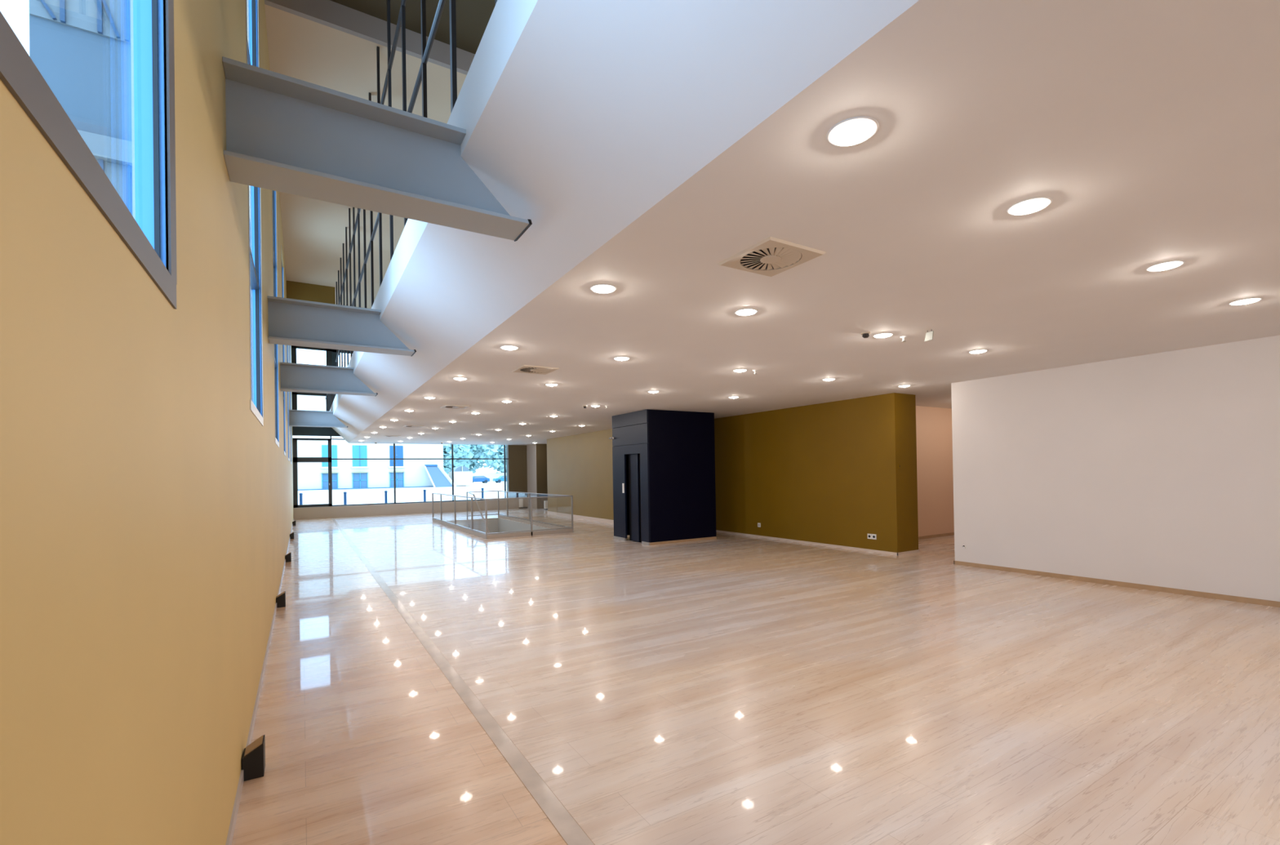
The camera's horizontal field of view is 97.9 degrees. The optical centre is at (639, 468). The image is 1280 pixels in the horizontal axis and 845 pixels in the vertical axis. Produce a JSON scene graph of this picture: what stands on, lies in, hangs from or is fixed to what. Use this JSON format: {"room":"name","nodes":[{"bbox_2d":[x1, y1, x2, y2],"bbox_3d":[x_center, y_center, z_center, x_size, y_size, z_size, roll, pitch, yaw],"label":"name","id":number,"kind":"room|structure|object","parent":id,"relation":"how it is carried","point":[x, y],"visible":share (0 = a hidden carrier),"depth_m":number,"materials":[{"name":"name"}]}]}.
{"room":"lobby","nodes":[
{"label":"lobby","id":0,"kind":"room"},
{"bbox_2d":[0,0,293,844],"bbox_3d":[-5.188,-1.681,7.895,0.068,7.297,31.252,-1,0,-31],"label":"wall","id":1,"kind":"structure","parent":0,"point":[146,509],"depth_m":1.12,"materials":[{"name":"yellow paint"}]},
{"bbox_2d":[0,0,177,309],"bbox_3d":[-0.918,-2.399,0.861,0.066,3.935,1.438,-1,0,-31],"label":"window","id":2,"kind":"structure","parent":1,"relation":"in","point":[144,236],"depth_m":1.38,"materials":[{"name":"grey"}]},
{"bbox_2d":[245,0,263,426],"bbox_3d":[-2.958,-2.343,4.215,0.073,3.935,1.380,-1,0,-31],"label":"window","id":3,"kind":"structure","parent":1,"relation":"in","point":[255,264],"depth_m":4.77,"materials":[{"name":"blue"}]},
{"bbox_2d":[225,518,293,844],"bbox_3d":[-5.046,1.665,7.807,0.011,0.061,31.050,-1,0,-31],"label":"baseboard","id":4,"kind":"structure","parent":1,"relation":"attached to","point":[234,814],"depth_m":3.39,"materials":[{"name":"beige wood"}]},
{"bbox_2d":[271,190,279,447],"bbox_3d":[-5.011,-2.287,7.596,0.073,3.935,1.380,-1,0,-31],"label":"window","id":5,"kind":"structure","parent":1,"relation":"in","point":[274,211],"depth_m":8.16,"materials":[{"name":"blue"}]},
{"bbox_2d":[280,244,285,456],"bbox_3d":[-7.064,-2.230,10.976,0.073,3.935,1.380,-1,0,-31],"label":"window","id":6,"kind":"structure","parent":1,"relation":"in","point":[282,282],"depth_m":11.55,"materials":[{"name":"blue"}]},
{"bbox_2d":[286,345,289,461],"bbox_3d":[-9.117,-2.174,14.357,0.073,3.935,1.380,-1,0,-31],"label":"window","id":7,"kind":"structure","parent":1,"relation":"in","point":[286,345],"depth_m":14.93,"materials":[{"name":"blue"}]},
{"bbox_2d":[288,345,291,463],"bbox_3d":[-11.170,-2.117,17.738,0.073,3.935,1.380,-1,0,-31],"label":"window","id":8,"kind":"structure","parent":1,"relation":"in","point":[289,345],"depth_m":18.31,"materials":[{"name":"grey"}]},
{"bbox_2d":[286,280,335,304],"bbox_3d":[-8.626,-4.283,14.618,1.094,1.080,0.202,-1,0,-31],"label":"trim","id":9,"kind":"structure","parent":1,"relation":"attached to","point":[295,290],"depth_m":14.53,"materials":[{"name":"yellow paint"}]},
{"bbox_2d":[288,409,347,427],"bbox_3d":[-9.113,-1.410,15.814,1.442,0.446,0.270,-1,0,-31],"label":"steel beam","id":10,"kind":"structure","parent":1,"relation":"attached to","point":[299,418],"depth_m":15.73,"materials":[{"name":"grey metal"}]},
{"bbox_2d":[280,361,377,396],"bbox_3d":[-5.294,-1.515,9.526,1.442,0.446,0.270,-1,0,-31],"label":"steel beam","id":11,"kind":"structure","parent":1,"relation":"attached to","point":[294,377],"depth_m":9.43,"materials":[{"name":"grey metal"}]},
{"bbox_2d":[267,295,416,356],"bbox_3d":[-3.297,-1.570,6.238,1.442,0.446,0.270,-1,0,-31],"label":"steel beam","id":12,"kind":"structure","parent":1,"relation":"attached to","point":[291,322],"depth_m":6.14,"materials":[{"name":"grey metal"}]},
{"bbox_2d":[264,0,475,75],"bbox_3d":[2.015,-5.169,9.563,14.054,0.270,0.068,-1,0,-31],"label":"trim","id":13,"kind":"structure","parent":1,"relation":"attached to","point":[329,13],"depth_m":6.38,"materials":[{"name":"beige paint"}]},
{"bbox_2d":[222,56,532,241],"bbox_3d":[-1.315,-1.625,2.973,1.442,0.446,0.270,-1,0,-31],"label":"steel beam","id":14,"kind":"structure","parent":1,"relation":"attached to","point":[286,134],"depth_m":2.84,"materials":[{"name":"grey metal"}]},
{"bbox_2d":[330,0,495,53],"bbox_3d":[5.464,-5.391,3.882,14.054,0.016,13.230,-1,0,-31],"label":"ceiling","id":15,"kind":"structure","parent":1,"relation":"attached to","point":[473,16],"depth_m":6.43,"materials":[{"name":"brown paint"}]},
{"bbox_2d":[246,0,466,308],"bbox_3d":[0.616,-5.201,11.360,14.580,0.405,31.050,-1,0,-31],"label":"wall","id":16,"kind":"structure","parent":0,"point":[313,230],"depth_m":7.42,"materials":[{"name":"beige paint"}]},
{"bbox_2d":[292,426,527,498],"bbox_3d":[-8.824,-0.685,23.860,10.274,5.096,0.297,-1,0,-31],"label":"wall","id":17,"kind":"structure","parent":0,"point":[517,463],"depth_m":25.52,"materials":[{"name":"brown paint"}]},
{"bbox_2d":[291,345,332,409],"bbox_3d":[-12.624,-3.334,21.454,1.336,3.051,0.081,-1,0,-31],"label":"window","id":18,"kind":"structure","parent":17,"relation":"in","point":[328,351],"depth_m":21.27,"materials":[{"name":"grey"}]},
{"bbox_2d":[331,349,353,366],"bbox_3d":[-8.245,-4.004,24.125,8.937,1.526,0.081,-1,0,-31],"label":"window","id":19,"kind":"structure","parent":17,"relation":"in","point":[334,352],"depth_m":21.83,"materials":[{"name":"black metal"}]},
{"bbox_2d":[293,498,528,519],"bbox_3d":[-9.166,1.647,23.471,9.234,0.439,0.432,-1,0,-31],"label":"wall","id":20,"kind":"structure","parent":0,"point":[307,513],"depth_m":22.76,"materials":[{"name":"beige paint"}]},
{"bbox_2d":[292,438,332,507],"bbox_3d":[-12.576,0.151,21.401,1.289,2.639,0.122,-1,0,-31],"label":"window","id":21,"kind":"structure","parent":20,"relation":"in","point":[295,459],"depth_m":21.32,"materials":[{"name":"grey metal"}]},
{"bbox_2d":[293,435,508,506],"bbox_3d":[-9.573,0.049,23.250,8.343,2.768,0.081,-1,0,-31],"label":"window","id":22,"kind":"structure","parent":20,"relation":"in","point":[504,458],"depth_m":23.57,"materials":[{"name":"grey metal"}]},
{"bbox_2d":[446,517,551,534],"bbox_3d":[-4.401,3.332,16.898,2.308,3.170,6.412,-1,0,-31],"label":"wall","id":23,"kind":"structure","parent":0,"point":[494,525],"depth_m":19.57,"materials":[{"name":"grey paint"}]},
{"bbox_2d":[546,428,613,519],"bbox_3d":[1.021,0.283,19.428,5.630,3.044,8.532,-1,0,-31],"label":"wall","id":24,"kind":"structure","parent":0,"point":[580,466],"depth_m":18.93,"materials":[{"name":"paint"}]},
{"bbox_2d":[546,511,613,524],"bbox_3d":[-1.319,1.642,17.874,0.014,0.115,8.748,-1,0,-31],"label":"baseboard","id":25,"kind":"structure","parent":24,"relation":"attached to","point":[591,518],"depth_m":18.85,"materials":[{"name":"beige"}]},
{"bbox_2d":[231,507,1279,844],"bbox_3d":[0.790,1.790,11.349,14.445,0.338,31.050,-1,0,-31],"label":"floor","id":26,"kind":"structure","parent":0,"point":[727,689],"depth_m":3.80,"materials":[{"name":"wood"}]},
{"bbox_2d":[241,734,265,781],"bbox_3d":[-2.046,1.527,2.950,0.094,0.173,0.135,-1,0,-31],"label":"uplight","id":27,"kind":"object","parent":26,"relation":"on","point":[253,759],"visible":0.91,"depth_m":2.90,"materials":[{"name":"black paint"}]},
{"bbox_2d":[275,591,285,607],"bbox_3d":[-4.379,1.591,6.792,0.094,0.173,0.135,-1,0,-31],"label":"uplight","id":28,"kind":"object","parent":26,"relation":"on","point":[281,598],"visible":0.86,"depth_m":6.74,"materials":[{"name":"black paint"}]},
{"bbox_2d":[284,551,291,562],"bbox_3d":[-6.586,1.652,10.426,0.094,0.173,0.135,-1,0,-31],"label":"uplight","id":29,"kind":"object","parent":26,"relation":"on","point":[287,557],"visible":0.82,"depth_m":10.37,"materials":[{"name":"black paint"}]},
{"bbox_2d":[289,532,293,538],"bbox_3d":[-8.968,1.717,14.349,0.094,0.173,0.135,-1,0,-31],"label":"uplight","id":30,"kind":"object","parent":26,"relation":"on","point":[291,535],"visible":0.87,"depth_m":14.29,"materials":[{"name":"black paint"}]},
{"bbox_2d":[330,517,594,844],"bbox_3d":[-3.966,1.688,8.463,0.094,0.014,31.050,-1,0,-31],"label":"floor strip","id":31,"kind":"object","parent":26,"relation":"in","point":[570,830],"depth_m":3.27,"materials":[{"name":"wood"}]},
{"bbox_2d":[431,490,573,538],"bbox_3d":[-4.446,1.690,16.938,2.322,1.847,6.520,-1,0,-31],"label":"glass balustrade","id":32,"kind":"object","parent":26,"relation":"on","point":[556,529],"visible":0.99,"depth_m":14.78,"materials":[{"name":"clear glass"}]},
{"bbox_2d":[519,498,527,508],"bbox_3d":[-5.332,1.589,25.389,0.338,0.452,0.162,-1,0,-31],"label":"bin","id":33,"kind":"object","parent":26,"relation":"on","point":[521,500],"visible":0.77,"depth_m":25.29,"materials":[{"name":"white plastic"}]},
{"bbox_2d":[526,444,537,509],"bbox_3d":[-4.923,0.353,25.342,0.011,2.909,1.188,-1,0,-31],"label":"column","id":34,"kind":"structure","parent":26,"relation":"on","point":[531,449],"depth_m":25.27,"materials":[{"name":"beige paint"}]},
{"bbox_2d":[536,444,547,509],"bbox_3d":[-4.516,0.349,25.684,1.040,2.909,1.350,-1,0,-31],"label":"wall pier","id":35,"kind":"object","parent":26,"relation":"on","point":[541,449],"visible":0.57,"depth_m":24.96,"materials":[{"name":"brown paint"}]},
{"bbox_2d":[543,500,547,510],"bbox_3d":[-4.060,1.587,24.218,0.189,0.398,0.162,-1,0,-31],"label":"bin","id":36,"kind":"object","parent":26,"relation":"on","point":[545,502],"visible":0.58,"depth_m":24.14,"materials":[{"name":"white plastic"}]},
{"bbox_2d":[612,408,716,545],"bbox_3d":[0.543,0.183,13.033,1.852,2.907,1.582,-1,0,-31],"label":"shaft","id":37,"kind":"object","parent":26,"relation":"on","point":[664,461],"visible":1,"depth_m":12.43,"materials":[{"name":"black paint"}]},
{"bbox_2d":[329,0,1279,444],"bbox_3d":[1.357,-1.704,11.751,12.983,0.817,31.050,-1,0,-31],"label":"ceiling","id":38,"kind":"structure","parent":0,"point":[645,145],"depth_m":2.97,"materials":[{"name":"paint"}]},
{"bbox_2d":[325,393,335,411],"bbox_3d":[-10.223,-2.325,18.393,0.054,0.898,7.155,-1,0,-31],"label":"balustrade","id":39,"kind":"object","parent":38,"relation":"on","point":[330,397],"visible":0.26,"depth_m":19.01,"materials":[{"name":"grey metal"}]},
{"bbox_2d":[383,435,399,436],"bbox_3d":[-8.247,-1.085,18.546,0.481,0.013,0.481,-1,0,-31],"label":"ceiling vent","id":40,"kind":"object","parent":38,"relation":"in","point":[385,435],"visible":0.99,"depth_m":18.55,"materials":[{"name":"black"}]},
{"bbox_2d":[402,425,423,427],"bbox_3d":[-6.124,-1.143,15.050,0.481,0.013,0.481,-1,0,-31],"label":"ceiling vent","id":41,"kind":"object","parent":38,"relation":"in","point":[415,426],"visible":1,"depth_m":15.02,"materials":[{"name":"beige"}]},
{"bbox_2d":[335,0,497,366],"bbox_3d":[-2.722,-3.657,5.990,0.038,3.150,21.060,-1,0,-31],"label":"balustrade","id":42,"kind":"object","parent":38,"relation":"on","point":[425,48],"visible":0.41,"depth_m":5.76,"materials":[{"name":"grey metal"}]},
{"bbox_2d":[423,396,435,399],"bbox_3d":[-3.625,-1.216,9.603,0.198,0.029,0.198,-1,0,-31],"label":"recessed light","id":43,"kind":"object","parent":38,"relation":"in","point":[428,397],"visible":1,"depth_m":9.55,"materials":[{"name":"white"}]},
{"bbox_2d":[440,404,470,408],"bbox_3d":[-3.623,-1.212,10.931,0.481,0.013,0.481,-1,0,-31],"label":"ceiling vent","id":44,"kind":"object","parent":38,"relation":"in","point":[455,406],"visible":1,"depth_m":10.90,"materials":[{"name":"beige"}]},
{"bbox_2d":[453,377,466,380],"bbox_3d":[-2.506,-1.247,7.760,0.198,0.029,0.198,-1,0,-31],"label":"recessed light","id":45,"kind":"object","parent":38,"relation":"in","point":[455,378],"visible":1,"depth_m":7.72,"materials":[{"name":"white glass"}]},
{"bbox_2d":[499,345,519,350],"bbox_3d":[-1.387,-1.278,5.918,0.198,0.029,0.198,-1,0,-31],"label":"recessed light","id":46,"kind":"object","parent":38,"relation":"in","point":[504,347],"visible":1,"depth_m":5.88,"materials":[{"name":"white glass"}]},
{"bbox_2d":[511,364,559,374],"bbox_3d":[-1.353,-1.275,7.193,0.481,0.013,0.481,-1,0,-31],"label":"ceiling vent","id":47,"kind":"object","parent":38,"relation":"in","point":[524,368],"visible":1,"depth_m":7.15,"materials":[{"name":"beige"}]},
{"bbox_2d":[545,383,558,386],"bbox_3d":[-1.335,-1.262,8.423,0.198,0.029,0.198,-1,0,-31],"label":"recessed light","id":48,"kind":"object","parent":38,"relation":"in","point":[548,384],"visible":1,"depth_m":8.37,"materials":[{"name":"white glass"}]},
{"bbox_2d":[590,284,617,293],"bbox_3d":[-0.268,-1.308,4.075,0.198,0.029,0.198,-1,0,-31],"label":"recessed light","id":49,"kind":"object","parent":38,"relation":"in","point":[599,288],"visible":1,"depth_m":4.04,"materials":[{"name":"white"}]},
{"bbox_2d":[613,356,630,360],"bbox_3d":[-0.216,-1.293,6.580,0.198,0.029,0.198,-1,0,-31],"label":"recessed light","id":50,"kind":"object","parent":38,"relation":"in","point":[619,358],"visible":1,"depth_m":6.54,"materials":[{"name":"white glass"}]},
{"bbox_2d":[733,368,747,372],"bbox_3d":[1.345,-1.313,7.487,0.198,0.029,0.198,-1,0,-31],"label":"recessed light","id":51,"kind":"object","parent":38,"relation":"in","point":[735,370],"visible":1,"depth_m":7.45,"materials":[{"name":"white"}]},
{"bbox_2d":[734,308,757,315],"bbox_3d":[0.903,-1.324,4.737,0.198,0.029,0.198,-1,0,-31],"label":"recessed light","id":52,"kind":"object","parent":38,"relation":"in","point":[744,312],"visible":1,"depth_m":4.70,"materials":[{"name":"white glass"}]},
{"bbox_2d":[717,236,826,276],"bbox_3d":[0.832,-1.335,3.544,0.481,0.013,0.481,-1,0,-31],"label":"ceiling vent","id":53,"kind":"object","parent":38,"relation":"in","point":[771,256],"visible":1,"depth_m":3.51,"materials":[{"name":"white metal"}]},
{"bbox_2d":[822,377,835,381],"bbox_3d":[2.834,-1.332,8.354,0.198,0.029,0.198,-1,0,-31],"label":"recessed light","id":54,"kind":"object","parent":38,"relation":"in","point":[827,379],"visible":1,"depth_m":8.32,"materials":[{"name":"white"}]},
{"bbox_2d":[826,115,879,146],"bbox_3d":[0.851,-1.339,2.232,0.198,0.029,0.198,-1,0,-31],"label":"recessed light","id":55,"kind":"object","parent":38,"relation":"in","point":[853,132],"visible":1,"depth_m":2.21,"materials":[{"name":"white glass"}]},
{"bbox_2d":[861,331,871,337],"bbox_3d":[2.238,-1.325,5.520,0.090,0.054,0.089,-1,0,-31],"label":"security camera","id":56,"kind":"object","parent":38,"relation":"attached to","point":[865,334],"visible":1,"depth_m":5.49,"materials":[{"name":"beige paint"}]},
{"bbox_2d":[872,332,893,337],"bbox_3d":[2.464,-1.344,5.644,0.198,0.029,0.198,-1,0,-31],"label":"recessed light","id":57,"kind":"object","parent":38,"relation":"in","point":[880,335],"visible":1,"depth_m":5.61,"materials":[{"name":"white"}]},
{"bbox_2d":[900,335,906,342],"bbox_3d":[2.711,-1.333,5.728,0.070,0.051,0.070,-1,0,-31],"label":"sprinkler","id":58,"kind":"object","parent":38,"relation":"attached to","point":[904,336],"visible":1,"depth_m":5.72,"materials":[{"name":"white plastic"}]},
{"bbox_2d":[897,384,910,386],"bbox_3d":[4.343,-1.352,9.152,0.198,0.029,0.198,-1,0,-31],"label":"recessed light","id":59,"kind":"object","parent":38,"relation":"in","point":[906,385],"visible":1,"depth_m":9.12,"materials":[{"name":"white"}]},
{"bbox_2d":[924,330,933,342],"bbox_3d":[2.839,-1.311,5.473,0.013,0.101,0.111,-1,0,-21],"label":"hanging sign","id":60,"kind":"object","parent":38,"relation":"hanging from","point":[929,335],"visible":1,"depth_m":5.46,"materials":[{"name":"grey plastic"}]},
{"bbox_2d":[968,349,987,353],"bbox_3d":[3.953,-1.363,6.511,0.198,0.029,0.198,-1,0,-31],"label":"recessed light","id":61,"kind":"object","parent":38,"relation":"in","point":[978,351],"visible":1,"depth_m":6.47,"materials":[{"name":"white"}]},
{"bbox_2d":[1006,196,1052,215],"bbox_3d":[2.022,-1.354,2.895,0.198,0.029,0.198,-1,0,-31],"label":"recessed light","id":62,"kind":"object","parent":38,"relation":"in","point":[1032,205],"visible":1,"depth_m":2.87,"materials":[{"name":"white glass"}]},
{"bbox_2d":[1145,260,1185,271],"bbox_3d":[3.583,-1.375,3.802,0.198,0.029,0.198,-1,0,-31],"label":"recessed light","id":63,"kind":"object","parent":38,"relation":"in","point":[1168,264],"visible":1,"depth_m":3.77,"materials":[{"name":"white"}]},
{"bbox_2d":[1227,297,1262,305],"bbox_3d":[5.072,-1.394,4.668,0.198,0.029,0.198,-1,0,-31],"label":"recessed light","id":64,"kind":"object","parent":38,"relation":"in","point":[1249,300],"visible":1,"depth_m":4.64,"materials":[{"name":"white"}]},
{"bbox_2d":[714,392,918,552],"bbox_3d":[3.379,0.198,12.553,0.634,3.044,5.670,-1,0,-31],"label":"wall","id":65,"kind":"structure","parent":0,"point":[825,473],"depth_m":11.30,"materials":[{"name":"paint"}]},
{"bbox_2d":[715,529,919,555],"bbox_3d":[3.406,1.562,12.538,0.662,0.047,5.684,-1,0,-31],"label":"baseboard","id":66,"kind":"structure","parent":65,"relation":"attached to","point":[717,531],"depth_m":11.29,"materials":[{"name":"beige wood"}]},
{"bbox_2d":[866,533,876,539],"bbox_3d":[4.326,1.265,10.393,0.013,0.097,0.190,-1,0,-31],"label":"wall socket","id":67,"kind":"object","parent":65,"relation":"attached to","point":[873,536],"visible":1,"depth_m":10.38,"materials":[{"name":"white plastic"}]},
{"bbox_2d":[915,405,954,536],"bbox_3d":[6.204,0.150,12.413,4.050,3.044,0.338,-1,0,-31],"label":"wall","id":68,"kind":"structure","parent":0,"point":[935,477],"depth_m":12.45,"materials":[{"name":"beige paint"}]},
{"bbox_2d":[918,532,954,539],"bbox_3d":[6.202,1.506,12.185,3.780,0.061,0.011,-1,0,-31],"label":"baseboard","id":69,"kind":"structure","parent":68,"relation":"attached to","point":[951,533],"depth_m":12.42,"materials":[{"name":"brown wood"}]},
{"bbox_2d":[951,335,1279,601],"bbox_3d":[10.011,0.041,5.391,4.833,3.044,11.246,-1,0,-31],"label":"wall","id":70,"kind":"structure","parent":0,"point":[1162,469],"depth_m":7.00,"materials":[{"name":"white paint"}]},
{"bbox_2d":[953,560,1279,607],"bbox_3d":[9.910,1.399,5.314,4.574,0.061,11.256,-1,0,-31],"label":"baseboard","id":71,"kind":"structure","parent":70,"relation":"attached to","point":[1203,594],"depth_m":7.01,"materials":[{"name":"wood"}]},
{"label":"outside","id":72,"kind":"structure","parent":0,"visible":0},
{"bbox_2d":[297,481,506,505],"bbox_3d":[-45.268,3.157,113.593,202.500,0.135,190.755,-1,0,-31],"label":"ground","id":73,"kind":"structure","parent":72,"point":[374,495],"depth_m":48.93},
{"bbox_2d":[29,0,253,401],"bbox_3d":[-21.641,-8.330,25.855,5.643,20.891,14.580,-1,0,-31],"label":"building","id":74,"kind":"structure","parent":73,"relation":"on","point":[81,49],"depth_m":19.39,"materials":[{"name":"grey"}]},
{"bbox_2d":[299,493,302,504],"bbox_3d":[-15.920,1.582,26.163,0.160,0.885,0.160,-1,0,-31],"label":"bollard","id":75,"kind":"object","parent":73,"relation":"on","point":[300,494],"visible":0.65,"depth_m":26.12,"materials":[{"name":"blue paint"}]},
{"bbox_2d":[343,491,346,504],"bbox_3d":[-14.351,1.562,27.116,0.160,0.885,0.160,-1,0,-31],"label":"bollard","id":76,"kind":"object","parent":73,"relation":"on","point":[344,492],"visible":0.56,"depth_m":27.07,"materials":[{"name":"blue metal"}]},
{"bbox_2d":[292,395,443,490],"bbox_3d":[-46.882,-4.610,75.781,37.260,14.951,11.745,-1,0,-31],"label":"building","id":77,"kind":"structure","parent":73,"relation":"on","point":[346,473],"depth_m":74.83,"materials":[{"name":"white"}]},
{"bbox_2d":[321,444,337,466],"bbox_3d":[-40.772,-1.681,73.156,1.742,2.848,0.135,-1,0,-31],"label":"shutter","id":78,"kind":"object","parent":77,"relation":"hanging from","point":[324,447],"depth_m":73.22,"materials":[{"name":"teal"}]},
{"bbox_2d":[320,471,338,473],"bbox_3d":[-40.652,0.470,73.003,2.066,0.243,0.405,-1,0,-31],"label":"hood","id":79,"kind":"object","parent":77,"relation":"attached to","point":[321,472],"depth_m":72.74,"materials":[{"name":"beige"}]},
{"bbox_2d":[352,444,367,466],"bbox_3d":[-37.731,-1.719,75.003,1.728,2.848,0.135,-1,0,-31],"label":"shutter","id":80,"kind":"object","parent":77,"relation":"hanging from","point":[359,451],"depth_m":74.95,"materials":[{"name":"teal"}]},
{"bbox_2d":[389,445,403,466],"bbox_3d":[-33.832,-1.769,77.371,1.701,2.848,0.135,-1,0,-31],"label":"shutter","id":81,"kind":"object","parent":77,"relation":"hanging from","point":[398,449],"depth_m":77.35,"materials":[{"name":"blue paint"}]},
{"bbox_2d":[388,470,404,472],"bbox_3d":[-33.712,0.382,77.219,2.025,0.243,0.405,-1,0,-31],"label":"hood","id":82,"kind":"object","parent":77,"relation":"attached to","point":[389,471],"depth_m":77.11,"materials":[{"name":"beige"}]},
{"bbox_2d":[384,490,387,502],"bbox_3d":[-12.793,1.542,28.062,0.160,0.885,0.160,-1,0,-31],"label":"bollard","id":83,"kind":"object","parent":73,"relation":"on","point":[385,491],"visible":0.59,"depth_m":28.02,"materials":[{"name":"blue metal"}]},
{"bbox_2d":[422,489,426,501],"bbox_3d":[-11.213,1.522,29.022,0.160,0.885,0.160,-1,0,-31],"label":"bollard","id":84,"kind":"object","parent":73,"relation":"on","point":[424,491],"visible":0.6,"depth_m":28.97,"materials":[{"name":"blue paint"}]},
{"bbox_2d":[423,464,456,487],"bbox_3d":[-28.239,1.038,78.615,3.882,3.285,3.140,-1,0,-31],"label":"ramp","id":85,"kind":"object","parent":73,"relation":"on","point":[438,477],"visible":0.88,"depth_m":78.42,"materials":[{"name":"blue"}]},
{"bbox_2d":[443,444,474,474],"bbox_3d":[-43.833,-2.740,126.507,12.327,11.830,9.886,-1,0,-31],"label":"tree","id":86,"kind":"object","parent":73,"relation":"on","point":[460,451],"visible":0.34,"depth_m":126.12,"materials":[{"name":"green plant"}]},
{"bbox_2d":[450,466,469,471],"bbox_3d":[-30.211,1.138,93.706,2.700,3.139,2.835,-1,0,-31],"label":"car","id":87,"kind":"object","parent":73,"relation":"on","point":[459,468],"visible":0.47,"depth_m":92.55,"materials":[{"name":"grey"}]},
{"bbox_2d":[448,471,472,486],"bbox_3d":[-26.690,1.500,82.846,2.700,2.153,3.442,-1,0,-31],"label":"container","id":88,"kind":"object","parent":73,"relation":"on","point":[464,478],"visible":0.7,"depth_m":81.49,"materials":[{"name":"white"}]},
{"bbox_2d":[461,444,490,473],"bbox_3d":[-44.485,-4.008,144.076,14.764,14.609,11.560,-1,0,-31],"label":"tree","id":89,"kind":"object","parent":73,"relation":"on","point":[478,451],"visible":0.18,"depth_m":143.04,"materials":[{"name":"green plant"}]},
{"bbox_2d":[447,472,506,481],"bbox_3d":[-22.606,1.847,138.670,56.700,2.059,1.350,-1,0,-31],"label":"wall","id":90,"kind":"structure","parent":73,"relation":"on","point":[490,475],"depth_m":130.43,"materials":[{"name":"white paint"}]},
{"bbox_2d":[472,475,489,483],"bbox_3d":[-31.571,2.115,108.186,4.363,1.411,1.809,-1,0,-31],"label":"car","id":91,"kind":"object","parent":73,"relation":"on","point":[483,479],"visible":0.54,"depth_m":107.68,"materials":[{"name":"blue paint"}]},
{"bbox_2d":[480,488,484,498],"bbox_3d":[-8.640,1.489,30.585,0.160,0.885,0.160,-1,0,-31],"label":"bollard","id":92,"kind":"object","parent":73,"relation":"on","point":[482,489],"visible":0.59,"depth_m":30.54,"materials":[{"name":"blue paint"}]},
{"bbox_2d":[484,444,506,473],"bbox_3d":[-32.052,-2.932,134.570,12.928,11.928,9.581,-1,0,-31],"label":"tree","id":93,"kind":"object","parent":73,"relation":"on","point":[495,451],"visible":0.32,"depth_m":130.30,"materials":[{"name":"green plant"}]},
{"bbox_2d":[493,475,506,482],"bbox_3d":[-26.956,2.056,110.989,4.363,1.411,1.809,-1,0,-31],"label":"car","id":94,"kind":"object","parent":73,"relation":"on","point":[500,478],"visible":0.48,"depth_m":109.78,"materials":[{"name":"teal paint"}]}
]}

